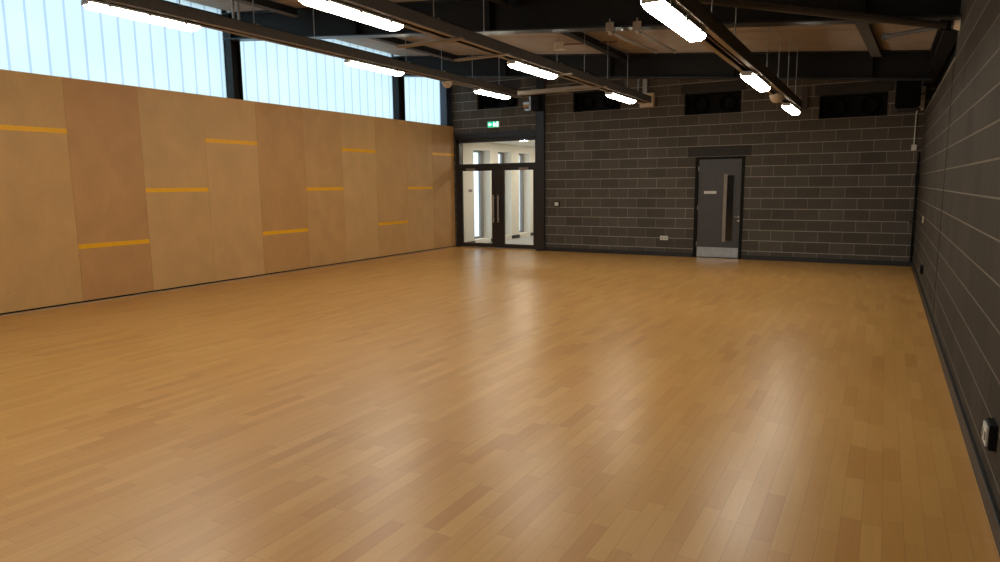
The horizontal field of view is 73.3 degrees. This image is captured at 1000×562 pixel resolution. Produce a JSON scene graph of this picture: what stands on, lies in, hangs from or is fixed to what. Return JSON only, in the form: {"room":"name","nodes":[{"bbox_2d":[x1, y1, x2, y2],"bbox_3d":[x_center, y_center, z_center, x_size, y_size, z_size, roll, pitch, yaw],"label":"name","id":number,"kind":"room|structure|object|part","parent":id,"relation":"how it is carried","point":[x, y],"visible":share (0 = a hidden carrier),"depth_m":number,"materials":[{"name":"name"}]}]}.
{"room":"community hall","nodes":[
{"label":"community hall","id":0,"kind":"room"},
{"bbox_2d":[461,142,534,242],"bbox_3d":[1.219,-2.981,22.369,0.340,2.840,9.539,4,9,29],"label":"wall","id":1,"kind":"structure","parent":0,"point":[490,150],"depth_m":19.68,"materials":[{"name":"beige paint"}]},
{"bbox_2d":[473,150,483,238],"bbox_3d":[-0.732,-2.456,19.171,0.060,2.500,0.900,4,9,29],"label":"window","id":2,"kind":"structure","parent":1,"relation":"in","point":[480,153],"depth_m":19.45,"materials":[{"name":"clear glass"}]},
{"bbox_2d":[498,152,503,162],"bbox_3d":[-0.081,-2.624,20.307,0.060,2.500,0.800,4,9,29],"label":"window","id":3,"kind":"structure","parent":1,"relation":"in","point":[500,153],"depth_m":20.37,"materials":[{"name":"clear glass"}]},
{"bbox_2d":[470,232,532,242],"bbox_3d":[1.387,-1.614,22.475,0.015,0.100,9.539,4,9,29],"label":"baseboard","id":4,"kind":"structure","parent":1,"relation":"attached to","point":[513,236],"depth_m":20.85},
{"bbox_2d":[519,154,523,231],"bbox_3d":[0.555,-2.788,21.417,0.060,2.500,0.760,4,9,29],"label":"window","id":5,"kind":"structure","parent":1,"relation":"in","point":[521,156],"depth_m":21.65,"materials":[{"name":"clear glass"}]},
{"bbox_2d":[0,236,999,561],"bbox_3d":[0.995,0.076,11.526,11.257,0.150,29.200,4,9,29],"label":"floor","id":6,"kind":"structure","parent":0,"point":[456,404],"depth_m":4.76,"materials":[{"name":"brown wood"}]},
{"bbox_2d":[223,14,243,99],"bbox_3d":[-4.682,-2.351,12.067,0.180,4.611,0.240,4,9,29],"label":"steel column","id":7,"kind":"structure","parent":6,"relation":"on","point":[232,48],"depth_m":11.85,"materials":[{"name":"black metal"}]},
{"bbox_2d":[221,0,960,41],"bbox_3d":[-0.108,-3.642,9.237,10.770,1.417,0.210,4,9,29],"label":"roof beam","id":8,"kind":"structure","parent":7,"relation":"on","point":[524,16],"depth_m":8.73,"materials":[{"name":"black metal"}]},
{"bbox_2d":[606,19,615,34],"bbox_3d":[1.376,-3.153,8.354,0.100,0.184,0.100,4,9,29],"label":"clamp","id":9,"kind":"object","parent":8,"relation":"attached to","point":[609,25],"visible":1,"depth_m":8.32,"materials":[{"name":"metal"}]},
{"bbox_2d":[612,31,657,53],"bbox_3d":[2.077,-3.532,9.993,0.105,0.460,3.649,3,9,21],"label":"pipe","id":10,"kind":"object","parent":9,"relation":"attached to","point":[614,33],"visible":1,"depth_m":9.26,"materials":[{"name":"metal"}]},
{"bbox_2d":[633,18,642,34],"bbox_3d":[1.680,-3.101,8.188,0.100,0.184,0.100,4,9,29],"label":"clamp","id":11,"kind":"object","parent":8,"relation":"attached to","point":[637,27],"visible":1,"depth_m":8.15,"materials":[{"name":"metal"}]},
{"bbox_2d":[639,31,676,53],"bbox_3d":[2.364,-3.482,9.836,0.105,0.460,3.649,3,9,21],"label":"pipe","id":12,"kind":"object","parent":11,"relation":"attached to","point":[641,33],"visible":1,"depth_m":9.05,"materials":[{"name":"metal"}]},
{"bbox_2d":[698,0,951,31],"bbox_3d":[1.939,-2.657,6.362,5.042,0.510,0.071,-1,8,-6],"label":"tube","id":13,"kind":"object","parent":8,"relation":"attached to","point":[942,25],"visible":1,"depth_m":6.47,"materials":[{"name":"black metal"}]},
{"bbox_3d":[4.390,-2.517,6.629,0.120,0.111,0.012,-1,8,-6],"label":"mounting plate","id":14,"kind":"part","parent":13,"relation":"part of","materials":[{"name":"black metal"}]},
{"bbox_2d":[392,57,405,120],"bbox_3d":[-2.372,-2.947,16.099,0.180,4.611,0.280,4,9,29],"label":"steel column","id":15,"kind":"structure","parent":6,"relation":"on","point":[398,82],"depth_m":15.87,"materials":[{"name":"black metal"}]},
{"bbox_2d":[392,50,933,80],"bbox_3d":[2.210,-4.241,13.282,10.770,1.417,0.210,4,9,29],"label":"roof beam","id":16,"kind":"structure","parent":15,"relation":"on","point":[894,65],"depth_m":12.37,"materials":[{"name":"black metal"}]},
{"bbox_2d":[440,81,453,246],"bbox_3d":[-1.400,-3.198,17.794,0.220,4.611,0.290,4,9,29],"label":"steel column","id":17,"kind":"structure","parent":6,"relation":"on","point":[445,93],"depth_m":17.54,"materials":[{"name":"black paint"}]},
{"bbox_2d":[536,78,544,250],"bbox_3d":[1.002,-2.889,16.559,0.230,4.300,0.098,4,9,29],"label":"steel post","id":18,"kind":"object","parent":6,"relation":"on","point":[540,82],"visible":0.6,"depth_m":16.55,"materials":[{"name":"metal"}]},
{"bbox_2d":[523,89,542,110],"bbox_3d":[0.796,-4.356,16.239,0.425,0.480,0.298,4,9,29],"label":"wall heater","id":19,"kind":"object","parent":18,"relation":"attached to","point":[535,102],"visible":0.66,"depth_m":16.14,"materials":[{"name":"metal"}]},
{"bbox_2d":[487,140,534,146],"bbox_3d":[2.706,-4.396,21.423,4.000,0.200,9.739,4,9,29],"label":"ceiling","id":20,"kind":"structure","parent":0,"point":[531,143],"depth_m":19.62,"materials":[{"name":"beige paint"}]},
{"bbox_2d":[186,0,936,55],"bbox_3d":[-1.370,-3.612,6.793,11.490,1.254,19.661,4,9,29],"label":"ceiling","id":21,"kind":"structure","parent":0,"point":[845,37],"depth_m":11.09,"materials":[{"name":"beige wood"}]},
{"bbox_2d":[228,0,239,19],"bbox_3d":[-4.131,-4.172,10.523,0.100,0.442,0.200,4,9,29],"label":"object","id":22,"kind":"object","parent":21,"relation":"attached to","point":[232,2],"visible":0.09,"depth_m":10.48,"materials":[{"name":"metal"}]},
{"bbox_2d":[232,0,299,17],"bbox_3d":[-4.372,-4.028,8.887,0.130,0.136,4.490,4,9,29],"label":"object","id":23,"kind":"structure","parent":21,"relation":"attached to","point":[268,5],"depth_m":10.39,"materials":[{"name":"black metal"}]},
{"bbox_2d":[81,0,523,98],"bbox_3d":[-3.768,-3.309,7.396,0.184,0.929,17.056,4,9,29],"label":"lighting trunking","id":24,"kind":"object","parent":21,"relation":"hanging from","point":[206,19],"depth_m":8.73,"materials":[{"name":"metal"}]},
{"bbox_3d":[-3.849,-2.875,7.306,0.156,0.096,1.302,4,9,29],"label":"strip light","id":25,"kind":"part","parent":24,"relation":"part of","materials":[{"name":"white plastic"}]},
{"bbox_3d":[-1.960,-3.363,10.602,0.156,0.096,1.302,4,9,29],"label":"strip light","id":26,"kind":"part","parent":24,"relation":"part of","materials":[{"name":"white plastic"}]},
{"bbox_2d":[442,81,452,87],"bbox_3d":[-0.967,-3.605,12.338,0.192,0.125,0.192,4,9,29],"label":"sensor","id":27,"kind":"object","parent":24,"relation":"attached to","point":[447,84],"visible":1,"depth_m":12.27,"materials":[{"name":"beige plastic"}]},
{"bbox_3d":[-0.150,-3.830,13.760,0.156,0.096,1.302,4,9,29],"label":"strip light","id":28,"kind":"part","parent":24,"relation":"part of","materials":[{"name":"white plastic"}]},
{"bbox_2d":[369,37,459,61],"bbox_3d":[-2.052,-4.628,12.936,0.130,0.136,4.480,4,9,29],"label":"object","id":29,"kind":"structure","parent":21,"relation":"attached to","point":[394,41],"depth_m":13.71,"materials":[{"name":"brown wood"}]},
{"bbox_2d":[299,0,650,103],"bbox_3d":[-1.282,-2.899,6.206,0.184,0.955,17.356,4,9,29],"label":"lighting trunking","id":30,"kind":"object","parent":21,"relation":"hanging from","point":[412,19],"depth_m":7.68,"materials":[{"name":"metal"}]},
{"bbox_3d":[-1.333,-2.460,6.169,0.156,0.096,1.302,4,9,29],"label":"strip light","id":31,"kind":"part","parent":30,"relation":"part of","materials":[{"name":"white plastic"}]},
{"bbox_2d":[397,37,464,47],"bbox_3d":[-0.800,-2.716,7.668,0.878,0.017,0.100,4,9,29],"label":"strut","id":32,"kind":"object","parent":30,"relation":"attached to","point":[454,38],"visible":1,"depth_m":7.62,"materials":[{"name":"metal"}]},
{"bbox_2d":[454,53,510,61],"bbox_3d":[-0.229,-2.849,8.564,0.778,0.017,0.100,4,9,29],"label":"strut","id":33,"kind":"object","parent":30,"relation":"attached to","point":[501,54],"visible":1,"depth_m":8.53,"materials":[{"name":"metal"}]},
{"bbox_3d":[-0.197,-3.293,8.085,0.011,0.725,0.011,-7,10,-37],"label":"hanger rod","id":34,"kind":"part","parent":30,"relation":"part of","materials":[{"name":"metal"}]},
{"bbox_3d":[0.467,-2.925,9.310,0.156,0.096,1.302,4,9,29],"label":"strip light","id":35,"kind":"part","parent":30,"relation":"part of","materials":[{"name":"white plastic"}]},
{"bbox_2d":[557,73,572,75],"bbox_3d":[0.874,-3.068,10.026,0.438,0.017,0.060,4,9,29],"label":"strut","id":36,"kind":"object","parent":30,"relation":"attached to","point":[567,73],"visible":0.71,"depth_m":9.95,"materials":[{"name":"metal"}]},
{"bbox_3d":[1.357,-3.695,10.796,0.011,0.725,0.011,0,8,7],"label":"hanger rod","id":37,"kind":"part","parent":30,"relation":"part of","materials":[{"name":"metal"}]},
{"bbox_2d":[566,86,607,90],"bbox_3d":[1.470,-3.269,11.398,0.708,0.017,0.100,4,9,29],"label":"strut","id":38,"kind":"object","parent":30,"relation":"attached to","point":[594,86],"visible":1,"depth_m":11.38,"materials":[{"name":"metal"}]},
{"bbox_3d":[2.242,-3.383,12.409,0.156,0.096,1.302,4,9,29],"label":"strip light","id":39,"kind":"part","parent":30,"relation":"part of","materials":[{"name":"white plastic"}]},
{"bbox_2d":[489,0,511,6],"bbox_3d":[-1.003,-3.446,7.042,0.130,0.136,4.490,4,9,29],"label":"roof purlin","id":40,"kind":"structure","parent":21,"relation":"attached to","point":[504,3],"depth_m":8.82,"materials":[{"name":"black metal"}]},
{"bbox_2d":[517,85,595,95],"bbox_3d":[1.185,-3.760,13.231,1.858,0.080,0.120,4,9,29],"label":"strut","id":41,"kind":"object","parent":21,"relation":"hanging from","point":[560,89],"visible":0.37,"depth_m":13.29,"materials":[{"name":"metal"}]},
{"bbox_2d":[552,41,616,50],"bbox_3d":[1.513,-4.248,11.984,1.201,0.147,0.160,4,9,29],"label":"junction box","id":42,"kind":"object","parent":21,"relation":"attached to","point":[559,45],"visible":0.97,"depth_m":12.15,"materials":[{"name":"beige plastic"}]},
{"bbox_2d":[560,32,626,60],"bbox_3d":[1.318,-4.046,11.091,0.130,0.136,4.480,4,9,29],"label":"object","id":43,"kind":"structure","parent":21,"relation":"attached to","point":[590,41],"depth_m":11.71,"materials":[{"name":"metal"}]},
{"bbox_2d":[640,0,801,114],"bbox_3d":[1.024,-2.330,4.388,0.184,1.086,16.356,4,9,29],"label":"lighting trunking","id":44,"kind":"object","parent":21,"relation":"hanging from","point":[718,39],"depth_m":6.10,"materials":[{"name":"metal"}]},
{"bbox_3d":[1.293,-1.908,4.920,0.156,0.096,1.302,4,9,29],"label":"strip light","id":45,"kind":"part","parent":44,"relation":"part of","materials":[{"name":"white plastic"}]},
{"bbox_3d":[2.355,-2.788,6.697,0.011,0.856,0.011,-7,10,-37],"label":"hanger rod","id":46,"kind":"part","parent":44,"relation":"part of","materials":[{"name":"metal"}]},
{"bbox_3d":[3.029,-2.357,7.949,0.156,0.096,1.302,4,9,29],"label":"strip light","id":47,"kind":"part","parent":44,"relation":"part of","materials":[{"name":"white plastic"}]},
{"bbox_3d":[3.391,-3.055,8.505,0.011,0.856,0.011,-7,10,-37],"label":"hanger rod","id":48,"kind":"part","parent":44,"relation":"part of","materials":[{"name":"metal"}]},
{"bbox_2d":[769,93,783,102],"bbox_3d":[3.880,-2.562,9.436,0.192,0.125,0.192,4,9,29],"label":"sensor","id":49,"kind":"object","parent":44,"relation":"attached to","point":[775,98],"visible":1,"depth_m":9.38,"materials":[{"name":"beige plastic"}]},
{"bbox_3d":[3.909,-3.189,9.408,0.011,0.856,0.011,0,8,7],"label":"hanger rod","id":50,"kind":"part","parent":44,"relation":"part of","materials":[{"name":"metal"}]},
{"bbox_3d":[4.426,-3.323,10.312,0.011,0.856,0.011,-7,10,-37],"label":"hanger rod","id":51,"kind":"part","parent":44,"relation":"part of","materials":[{"name":"metal"}]},
{"bbox_3d":[4.731,-2.796,10.918,0.156,0.096,1.302,4,9,29],"label":"strip light","id":52,"kind":"part","parent":44,"relation":"part of","materials":[{"name":"white plastic"}]},
{"bbox_3d":[4.944,-3.457,11.215,0.011,0.856,0.011,-7,10,-37],"label":"hanger rod","id":53,"kind":"part","parent":44,"relation":"part of","materials":[{"name":"metal"}]},
{"bbox_2d":[855,24,881,56],"bbox_3d":[4.935,-3.437,9.097,0.149,0.133,4.456,5,10,32],"label":"roof beam","id":54,"kind":"structure","parent":21,"relation":"attached to","point":[864,30],"depth_m":9.65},
{"bbox_2d":[451,78,936,260],"bbox_3d":[3.422,-2.928,15.397,11.190,4.660,0.300,4,9,29],"label":"wall","id":55,"kind":"structure","parent":0,"point":[623,178],"depth_m":14.41,"materials":[{"name":"grey brick"}]},
{"bbox_2d":[0,246,456,316],"bbox_3d":[-5.902,0.293,9.899,0.105,0.012,19.141,4,9,29],"label":"trim","id":56,"kind":"structure","parent":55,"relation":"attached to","point":[75,304],"depth_m":11.19,"materials":[{"name":"black wood"}]},
{"bbox_2d":[0,69,83,312],"bbox_3d":[-6.312,-1.197,9.050,0.024,3.140,1.072,4,9,29],"label":"plywood panel","id":57,"kind":"object","parent":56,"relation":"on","point":[40,261],"visible":1,"depth_m":9.08,"materials":[{"name":"brown wood"}]},
{"bbox_2d":[62,77,153,300],"bbox_3d":[-5.780,-1.335,9.978,0.024,3.140,1.079,4,9,29],"label":"plywood panel","id":58,"kind":"object","parent":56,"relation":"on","point":[103,123],"visible":1,"depth_m":9.94,"materials":[{"name":"brown wood"}]},
{"bbox_2d":[137,86,214,289],"bbox_3d":[-5.233,-1.476,10.931,0.024,3.140,1.132,4,9,29],"label":"plywood panel","id":59,"kind":"object","parent":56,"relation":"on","point":[172,132],"visible":1,"depth_m":10.89,"materials":[{"name":"brown wood"}]},
{"bbox_2d":[202,95,264,280],"bbox_3d":[-4.685,-1.617,11.889,0.024,3.140,1.087,4,9,29],"label":"plywood panel","id":60,"kind":"object","parent":56,"relation":"on","point":[230,130],"visible":1,"depth_m":11.85,"materials":[{"name":"brown wood"}]},
{"bbox_2d":[255,101,309,273],"bbox_3d":[-4.136,-1.759,12.847,0.024,3.140,1.133,4,9,29],"label":"plywood panel","id":61,"kind":"object","parent":56,"relation":"on","point":[280,143],"visible":1,"depth_m":12.81,"materials":[{"name":"brown wood"}]},
{"bbox_2d":[302,107,345,266],"bbox_3d":[-3.593,-1.900,13.795,0.024,3.140,1.064,4,9,29],"label":"plywood panel","id":62,"kind":"object","parent":56,"relation":"on","point":[321,128],"visible":1,"depth_m":13.76,"materials":[{"name":"brown wood"}]},
{"bbox_2d":[340,112,378,261],"bbox_3d":[-3.059,-2.038,14.726,0.024,3.140,1.095,4,9,29],"label":"plywood panel","id":63,"kind":"object","parent":56,"relation":"on","point":[358,146],"visible":1,"depth_m":14.69,"materials":[{"name":"brown wood"}]},
{"bbox_2d":[374,117,408,256],"bbox_3d":[-2.510,-2.179,15.684,0.024,3.140,1.124,4,9,29],"label":"plywood panel","id":64,"kind":"object","parent":56,"relation":"on","point":[390,134],"visible":1,"depth_m":15.65,"materials":[{"name":"brown wood"}]},
{"bbox_2d":[406,121,433,251],"bbox_3d":[-1.972,-2.318,16.622,0.024,3.140,1.051,4,9,29],"label":"plywood panel","id":65,"kind":"object","parent":56,"relation":"on","point":[418,134],"visible":1,"depth_m":16.60,"materials":[{"name":"brown wood"}]},
{"bbox_2d":[431,124,455,248],"bbox_3d":[-1.467,-2.449,17.504,0.024,3.140,0.993,4,9,29],"label":"plywood panel","id":66,"kind":"object","parent":56,"relation":"on","point":[442,135],"visible":1,"depth_m":17.48,"materials":[{"name":"brown wood"}]},
{"bbox_2d":[487,121,499,127],"bbox_3d":[-0.159,-3.973,17.068,0.340,0.155,0.080,4,9,29],"label":"exit sign","id":67,"kind":"object","parent":55,"relation":"attached to","point":[492,124],"visible":1,"depth_m":17.04,"materials":[{"name":"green plastic"}]},
{"bbox_2d":[454,130,535,249],"bbox_3d":[-0.093,-2.330,17.390,2.430,2.980,0.210,4,9,29],"label":"door","id":68,"kind":"structure","parent":55,"relation":"in","point":[497,170],"depth_m":17.39,"materials":[{"name":"metal"}]},
{"bbox_3d":[-0.162,-1.875,17.427,0.041,0.710,0.090,4,9,29],"label":"pull handle","id":69,"kind":"part","parent":68,"relation":"part of","materials":[{"name":"metal"}]},
{"bbox_3d":[-0.040,-1.866,17.358,0.041,0.710,0.090,4,9,29],"label":"pull handle","id":70,"kind":"part","parent":68,"relation":"part of","materials":[{"name":"metal"}]},
{"bbox_2d":[478,89,517,109],"bbox_3d":[0.006,-4.610,17.118,1.182,0.442,0.200,4,9,29],"label":"air vent","id":71,"kind":"object","parent":55,"relation":"in","point":[484,101],"visible":0.56,"depth_m":17.24,"materials":[{"name":"black metal"}]},
{"bbox_2d":[489,79,520,88],"bbox_3d":[-0.053,-4.925,16.973,1.350,0.215,0.106,4,9,29],"label":"trim","id":72,"kind":"structure","parent":55,"relation":"attached to","point":[516,83],"depth_m":16.73,"materials":[{"name":"concrete"}]},
{"bbox_2d":[554,201,559,206],"bbox_3d":[1.392,-1.890,16.510,0.150,0.130,0.051,4,9,29],"label":"light switch","id":73,"kind":"object","parent":55,"relation":"attached to","point":[556,203],"visible":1,"depth_m":16.48,"materials":[{"name":"white plastic"}]},
{"bbox_2d":[570,79,623,92],"bbox_3d":[2.272,-4.538,15.698,1.350,0.215,0.106,4,9,29],"label":"trim","id":74,"kind":"structure","parent":55,"relation":"attached to","point":[621,81],"depth_m":15.73,"materials":[{"name":"concrete"}]},
{"bbox_2d":[574,91,620,111],"bbox_3d":[2.331,-4.224,15.842,1.182,0.442,0.200,4,9,29],"label":"air vent","id":75,"kind":"object","parent":55,"relation":"in","point":[588,101],"visible":0.72,"depth_m":15.93,"materials":[{"name":"black metal"}]},
{"bbox_2d":[637,79,654,107],"bbox_3d":[3.265,-4.221,15.048,0.386,0.660,0.137,4,9,29],"label":"control box","id":76,"kind":"object","parent":55,"relation":"attached to","point":[652,104],"visible":0.66,"depth_m":15.02,"materials":[{"name":"beige plastic"}]},
{"bbox_2d":[660,236,667,239],"bbox_3d":[3.735,-0.981,15.322,0.180,0.095,0.016,4,9,29],"label":"wall socket","id":77,"kind":"object","parent":55,"relation":"attached to","point":[661,237],"visible":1,"depth_m":15.32,"materials":[{"name":"white plastic"}]},
{"bbox_2d":[685,91,741,115],"bbox_3d":[4.638,-3.838,14.577,1.182,0.442,0.200,4,9,29],"label":"air vent","id":78,"kind":"object","parent":55,"relation":"in","point":[721,102],"visible":0.91,"depth_m":14.63,"materials":[{"name":"black metal"}]},
{"bbox_2d":[681,80,745,94],"bbox_3d":[4.579,-4.153,14.433,1.350,0.215,0.106,4,9,29],"label":"trim","id":79,"kind":"structure","parent":55,"relation":"attached to","point":[734,85],"depth_m":14.38,"materials":[{"name":"concrete"}]},
{"bbox_2d":[693,156,744,258],"bbox_3d":[4.779,-1.598,14.689,1.040,2.200,0.199,4,9,29],"label":"door","id":80,"kind":"structure","parent":55,"relation":"in","point":[719,181],"depth_m":14.66,"materials":[{"name":"wood"}]},
{"bbox_3d":[4.599,-1.938,14.714,0.260,0.060,0.009,4,9,29],"label":"name plate","id":81,"kind":"part","parent":80,"relation":"part of","materials":[{"name":"white plastic"}]},
{"bbox_3d":[4.777,-0.632,14.807,0.884,0.215,0.007,4,9,29],"label":"kick plate","id":82,"kind":"part","parent":80,"relation":"part of","materials":[{"name":"metal"}]},
{"bbox_3d":[4.877,-1.581,14.600,0.070,1.470,0.023,4,9,29],"label":"pull plate","id":83,"kind":"part","parent":80,"relation":"part of","materials":[{"name":"metal"}]},
{"bbox_3d":[4.972,-1.576,14.554,0.140,1.410,0.009,4,9,29],"label":"vision panel","id":84,"kind":"part","parent":80,"relation":"part of","materials":[{"name":"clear glass"}]},
{"bbox_2d":[687,145,751,156],"bbox_3d":[4.747,-2.806,14.537,1.345,0.215,0.106,4,9,29],"label":"lintel","id":85,"kind":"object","parent":55,"relation":"attached to","point":[736,150],"depth_m":14.48,"materials":[{"name":"concrete"}]},
{"bbox_2d":[545,247,910,266],"bbox_3d":[4.544,-0.568,14.917,7.835,0.100,0.022,4,9,29],"label":"baseboard","id":86,"kind":"structure","parent":55,"relation":"attached to","point":[563,249],"depth_m":14.31,"materials":[{"name":"black wood"}]},
{"bbox_2d":[802,87,807,108],"bbox_3d":[6.132,-3.675,13.524,0.130,0.416,0.054,4,9,29],"label":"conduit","id":87,"kind":"object","parent":55,"relation":"attached to","point":[804,90],"visible":0.83,"depth_m":13.51,"materials":[{"name":"grey metal"}]},
{"bbox_2d":[819,92,887,118],"bbox_3d":[6.980,-3.451,13.293,1.182,0.442,0.200,4,9,29],"label":"air vent","id":88,"kind":"object","parent":55,"relation":"in","point":[869,104],"visible":0.93,"depth_m":13.33,"materials":[{"name":"black metal"}]},
{"bbox_2d":[815,81,893,95],"bbox_3d":[6.921,-3.766,13.148,1.350,0.215,0.106,4,9,29],"label":"trim","id":89,"kind":"structure","parent":55,"relation":"attached to","point":[869,86],"depth_m":13.10,"materials":[{"name":"concrete"}]},
{"bbox_2d":[895,81,921,111],"bbox_3d":[7.549,-3.485,12.428,0.408,0.680,0.587,4,9,29],"label":"loudspeaker","id":90,"kind":"object","parent":55,"relation":"attached to","point":[908,93],"visible":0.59,"depth_m":12.20,"materials":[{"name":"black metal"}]},
{"bbox_2d":[896,107,920,111],"bbox_3d":[7.514,-3.154,12.379,0.380,0.040,0.280,4,9,29],"label":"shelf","id":91,"kind":"object","parent":90,"relation":"attached to","point":[899,109],"depth_m":12.33,"materials":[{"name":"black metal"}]},
{"bbox_2d":[911,111,917,150],"bbox_3d":[7.831,-2.852,12.673,0.090,0.772,0.060,4,9,29],"label":"conduit","id":92,"kind":"object","parent":55,"relation":"attached to","point":[913,147],"visible":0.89,"depth_m":12.69,"materials":[{"name":"white plastic"}]},
{"bbox_2d":[909,152,919,261],"bbox_3d":[7.901,-1.407,12.850,0.105,2.080,0.050,4,9,29],"label":"conduit","id":93,"kind":"object","parent":55,"relation":"attached to","point":[912,221],"visible":1,"depth_m":12.83,"materials":[{"name":"black plastic"}]},
{"bbox_2d":[919,81,925,109],"bbox_3d":[7.881,-3.504,12.541,0.097,0.620,0.061,4,9,29],"label":"cable riser","id":94,"kind":"object","parent":55,"relation":"attached to","point":[923,89],"visible":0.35,"depth_m":12.53,"materials":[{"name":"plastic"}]},
{"bbox_2d":[913,0,999,512],"bbox_3d":[3.537,-3.554,4.397,0.300,9.000,20.361,4,9,29],"label":"wall","id":95,"kind":"structure","parent":0,"point":[966,304],"depth_m":5.09,"materials":[{"name":"grey brick"}]},
{"bbox_2d":[881,26,952,39],"bbox_3d":[4.562,-2.736,7.357,0.043,0.146,1.042,-2,8,-11],"label":"tube","id":96,"kind":"object","parent":95,"relation":"attached to","point":[888,35],"visible":0.6,"depth_m":7.49,"materials":[{"name":"black metal"}]},
{"bbox_2d":[919,265,923,273],"bbox_3d":[6.146,-0.170,9.816,0.051,0.117,0.192,4,9,29],"label":"wall socket","id":97,"kind":"object","parent":95,"relation":"attached to","point":[921,267],"visible":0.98,"depth_m":9.74,"materials":[{"name":"plastic"}]},
{"bbox_2d":[922,28,957,85],"bbox_3d":[6.362,-3.354,9.709,0.180,0.292,6.441,4,9,29],"label":"beam","id":98,"kind":"structure","parent":95,"relation":"attached to","point":[943,43],"depth_m":9.45,"materials":[{"name":"black metal"}]},
{"bbox_2d":[924,57,955,112],"bbox_3d":[6.406,-2.736,9.758,0.156,0.012,6.491,4,9,29],"label":"trim","id":99,"kind":"structure","parent":95,"relation":"attached to","point":[955,57],"depth_m":8.67,"materials":[{"name":"metal"}]},
{"bbox_2d":[933,65,953,311],"bbox_3d":[4.830,-0.964,7.324,0.007,2.780,0.015,4,9,29],"label":"trim","id":100,"kind":"structure","parent":95,"relation":"attached to","point":[953,65],"depth_m":7.31,"materials":[{"name":"grey"}]},
{"bbox_2d":[936,40,956,89],"bbox_3d":[6.543,-3.092,9.633,0.140,0.750,6.501,4,9,29],"label":"trim","id":101,"kind":"structure","parent":95,"relation":"attached to","point":[952,55],"depth_m":10.29,"materials":[{"name":"black metal"}]},
{"bbox_2d":[911,261,999,556],"bbox_3d":[3.242,0.890,4.758,0.022,0.105,19.161,4,9,29],"label":"baseboard","id":102,"kind":"structure","parent":95,"relation":"attached to","point":[993,515],"depth_m":4.11,"materials":[{"name":"black wood"}]},
{"bbox_2d":[951,18,960,30],"bbox_3d":[4.567,-2.607,6.827,0.170,0.150,0.150,4,9,29],"label":"cap","id":103,"kind":"object","parent":95,"relation":"attached to","point":[956,24],"visible":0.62,"depth_m":6.76,"materials":[{"name":"beige plastic"}]},
{"bbox_2d":[981,417,998,451],"bbox_3d":[2.457,0.768,3.377,0.051,0.130,0.144,4,9,29],"label":"wall socket","id":104,"kind":"object","parent":95,"relation":"attached to","point":[989,432],"visible":1,"depth_m":3.33,"materials":[{"name":"grey plastic"}]},
{"bbox_3d":[2.443,0.767,3.385,0.012,0.100,0.120,4,9,29],"label":"plate","id":105,"kind":"part","parent":104,"relation":"part of","materials":[{"name":"grey plastic"}]},
{"bbox_3d":[-6.201,-1.279,9.849,0.080,3.145,19.161,4,9,29],"label":"wall","id":106,"kind":"structure","parent":0,"visible":0},
{"bbox_2d":[0,0,227,97],"bbox_3d":[-5.967,-3.684,9.872,0.130,1.545,4.825,4,9,29],"label":"window","id":107,"kind":"structure","parent":106,"relation":"in","point":[61,38],"depth_m":10.10,"materials":[{"name":"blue glass"}]},
{"bbox_2d":[222,11,393,118],"bbox_3d":[-3.656,-4.281,13.904,0.130,1.545,4.785,4,9,29],"label":"window","id":108,"kind":"structure","parent":106,"relation":"in","point":[272,73],"depth_m":13.72,"materials":[{"name":"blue glass"}]},
{"bbox_2d":[391,54,440,124],"bbox_3d":[-2.012,-4.706,16.774,0.130,1.545,2.045,4,9,29],"label":"window","id":109,"kind":"structure","parent":106,"relation":"in","point":[422,94],"depth_m":16.96,"materials":[{"name":"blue glass"}]}
]}

